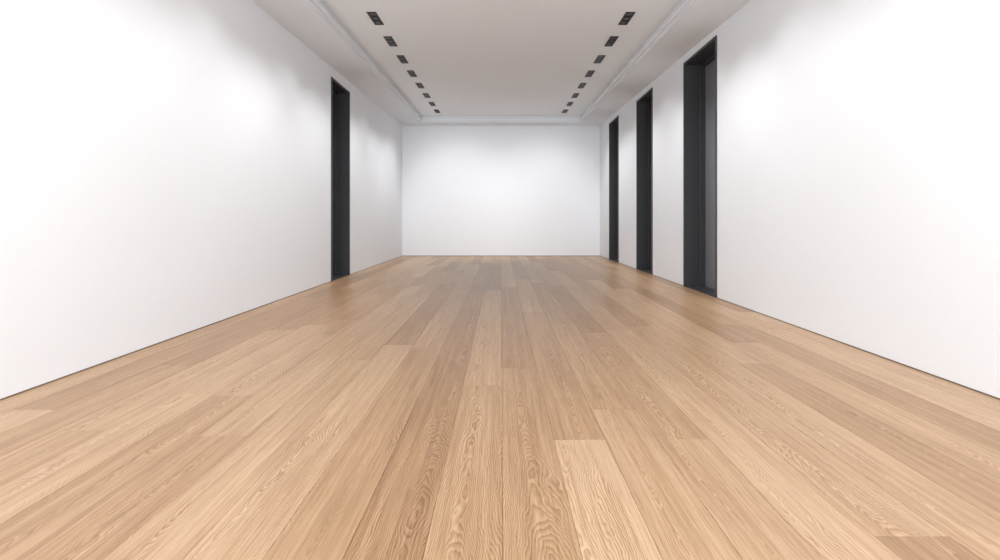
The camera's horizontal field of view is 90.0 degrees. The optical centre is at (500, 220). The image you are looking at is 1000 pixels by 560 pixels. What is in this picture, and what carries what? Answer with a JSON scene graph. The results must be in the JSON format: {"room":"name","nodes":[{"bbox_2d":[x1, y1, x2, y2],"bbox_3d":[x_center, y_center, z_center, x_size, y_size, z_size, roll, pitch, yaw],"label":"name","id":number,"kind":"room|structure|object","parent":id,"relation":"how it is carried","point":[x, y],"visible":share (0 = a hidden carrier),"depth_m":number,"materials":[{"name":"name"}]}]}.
{"room":"museum","nodes":[
{"label":"museum","id":0,"kind":"room"},
{"bbox_2d":[0,0,401,398],"bbox_3d":[-2.450,-0.693,4.315,0.300,3.038,14.630,0,0,0],"label":"wall","id":1,"kind":"structure","parent":0,"point":[165,165],"depth_m":3.34,"materials":[{"name":"white paint"}]},
{"bbox_2d":[0,256,400,400],"bbox_3d":[-2.298,0.823,4.313,0.004,0.006,14.626,0,0,0],"label":"baseboard","id":2,"kind":"structure","parent":1,"relation":"attached to","point":[400,256],"depth_m":3.15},
{"bbox_2d":[331,77,349,281],"bbox_3d":[-2.444,-0.560,7.170,0.312,2.772,0.820,0,0,0],"label":"frame","id":3,"kind":"object","parent":1,"relation":"attached to","point":[340,96],"visible":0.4,"depth_m":7.55,"materials":[{"name":"black metal"}]},
{"bbox_2d":[0,256,999,559],"bbox_3d":[0.000,0.856,4.315,5.240,0.060,15.030,0,0,0],"label":"floor","id":4,"kind":"structure","parent":0,"point":[403,407],"depth_m":1.95,"materials":[{"name":"brown wood"}]},
{"bbox_2d":[332,275,347,280],"bbox_3d":[-2.450,0.824,7.170,0.300,0.004,0.760,0,0,0],"label":"threshold","id":5,"kind":"object","parent":4,"relation":"on","point":[334,277],"visible":0.43,"depth_m":7.34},
{"bbox_2d":[637,269,650,273],"bbox_3d":[2.450,0.824,8.020,0.300,0.004,0.820,0,0,0],"label":"threshold","id":6,"kind":"object","parent":4,"relation":"on","point":[643,270],"visible":0.43,"depth_m":8.22,"materials":[{"name":"black metal"}]},
{"bbox_2d":[685,286,714,296],"bbox_3d":[2.450,0.824,5.800,0.300,0.004,0.900,0,0,0],"label":"threshold","id":7,"kind":"object","parent":4,"relation":"on","point":[706,290],"visible":0.57,"depth_m":5.96,"materials":[{"name":"black metal"}]},
{"bbox_2d":[252,0,749,124],"bbox_3d":[0.000,-2.172,4.315,5.200,0.691,15.030,0,0,0],"label":"ceiling","id":8,"kind":"structure","parent":0,"point":[474,59],"depth_m":6.33,"materials":[{"name":"paint"}]},
{"bbox_2d":[366,12,383,24],"bbox_3d":[-1.360,-2.188,5.420,0.100,0.015,0.360,0,0,0],"label":"recessed light","id":9,"kind":"object","parent":8,"relation":"in","point":[375,18],"visible":1,"depth_m":5.41,"materials":[{"name":"black metal"}]},
{"bbox_2d":[383,36,396,45],"bbox_3d":[-1.360,-2.207,6.165,0.100,0.015,0.360,0,0,0],"label":"recessed light","id":10,"kind":"object","parent":8,"relation":"in","point":[389,39],"visible":1,"depth_m":6.13,"materials":[{"name":"black metal"}]},
{"bbox_2d":[396,55,407,62],"bbox_3d":[-1.360,-2.227,6.910,0.100,0.015,0.360,0,0,0],"label":"recessed light","id":11,"kind":"object","parent":8,"relation":"in","point":[401,58],"visible":1,"depth_m":6.87,"materials":[{"name":"black metal"}]},
{"bbox_2d":[407,70,416,76],"bbox_3d":[-1.360,-2.246,7.655,0.100,0.015,0.360,0,0,0],"label":"recessed light","id":12,"kind":"object","parent":8,"relation":"in","point":[411,72],"visible":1,"depth_m":7.64,"materials":[{"name":"black metal"}]},
{"bbox_2d":[415,83,423,87],"bbox_3d":[-1.360,-2.265,8.400,0.100,0.015,0.360,0,0,0],"label":"recessed light","id":13,"kind":"object","parent":8,"relation":"in","point":[419,85],"visible":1,"depth_m":8.38,"materials":[{"name":"black metal"}]},
{"bbox_2d":[310,0,691,119],"bbox_3d":[0.000,-2.081,4.350,3.600,0.381,13.700,0,0,0],"label":"trim","id":14,"kind":"structure","parent":8,"relation":"attached to","point":[314,2],"depth_m":6.55,"materials":[{"name":"white paint"}]},
{"bbox_2d":[578,83,586,87],"bbox_3d":[1.360,-2.265,8.400,0.100,0.015,0.360,0,0,0],"label":"recessed light","id":15,"kind":"object","parent":8,"relation":"in","point":[581,85],"visible":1,"depth_m":8.38,"materials":[{"name":"black metal"}]},
{"bbox_2d":[585,70,594,76],"bbox_3d":[1.360,-2.246,7.655,0.100,0.015,0.360,0,0,0],"label":"recessed light","id":16,"kind":"object","parent":8,"relation":"in","point":[590,72],"visible":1,"depth_m":7.64,"materials":[{"name":"black metal"}]},
{"bbox_2d":[594,55,605,62],"bbox_3d":[1.360,-2.227,6.910,0.100,0.015,0.360,0,0,0],"label":"recessed light","id":17,"kind":"object","parent":8,"relation":"in","point":[599,58],"visible":1,"depth_m":6.87,"materials":[{"name":"black metal"}]},
{"bbox_2d":[605,36,618,45],"bbox_3d":[1.360,-2.207,6.165,0.100,0.015,0.360,0,0,0],"label":"recessed light","id":18,"kind":"object","parent":8,"relation":"in","point":[612,39],"visible":1,"depth_m":6.13,"materials":[{"name":"black metal"}]},
{"bbox_2d":[618,12,635,24],"bbox_3d":[1.360,-2.188,5.420,0.100,0.015,0.360,0,0,0],"label":"recessed light","id":19,"kind":"object","parent":8,"relation":"in","point":[626,18],"visible":1,"depth_m":5.41,"materials":[{"name":"black metal"}]},
{"bbox_2d":[402,125,599,255],"bbox_3d":[0.000,-0.696,11.730,5.200,3.044,0.200,0,0,0],"label":"wall","id":20,"kind":"structure","parent":0,"point":[468,190],"depth_m":11.63,"materials":[{"name":"white paint"}]},
{"bbox_2d":[600,0,999,397],"bbox_3d":[2.450,-0.693,4.315,0.300,3.038,14.630,0,0,0],"label":"wall","id":21,"kind":"structure","parent":0,"point":[858,141],"depth_m":3.27,"materials":[{"name":"white paint"}]},
{"bbox_2d":[609,115,618,262],"bbox_3d":[2.444,-0.615,10.185,0.312,2.882,0.830,0,0,0],"label":"frame","id":22,"kind":"object","parent":21,"relation":"attached to","point":[614,124],"visible":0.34,"depth_m":10.57,"materials":[{"name":"black metal"}]},
{"bbox_2d":[636,87,652,274],"bbox_3d":[2.444,-0.597,8.020,0.312,2.845,0.880,0,0,0],"label":"frame","id":23,"kind":"object","parent":21,"relation":"attached to","point":[644,104],"visible":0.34,"depth_m":8.43,"materials":[{"name":"black metal"}]},
{"bbox_2d":[683,35,716,297],"bbox_3d":[2.444,-0.574,5.800,0.312,2.800,0.960,0,0,0],"label":"frame","id":24,"kind":"object","parent":21,"relation":"attached to","point":[694,67],"visible":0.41,"depth_m":6.25,"materials":[{"name":"black metal"}]},
{"bbox_2d":[705,60,714,288],"bbox_3d":[2.562,-0.545,6.011,0.045,2.730,0.410,0,0,0],"label":"leaf","id":25,"kind":"object","parent":21,"relation":"attached to","point":[709,69],"visible":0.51,"depth_m":6.06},
{"bbox_2d":[601,256,999,399],"bbox_3d":[2.298,0.823,4.313,0.004,0.006,14.626,0,0,0],"label":"baseboard","id":26,"kind":"structure","parent":21,"relation":"attached to","point":[601,256],"depth_m":3.07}
]}

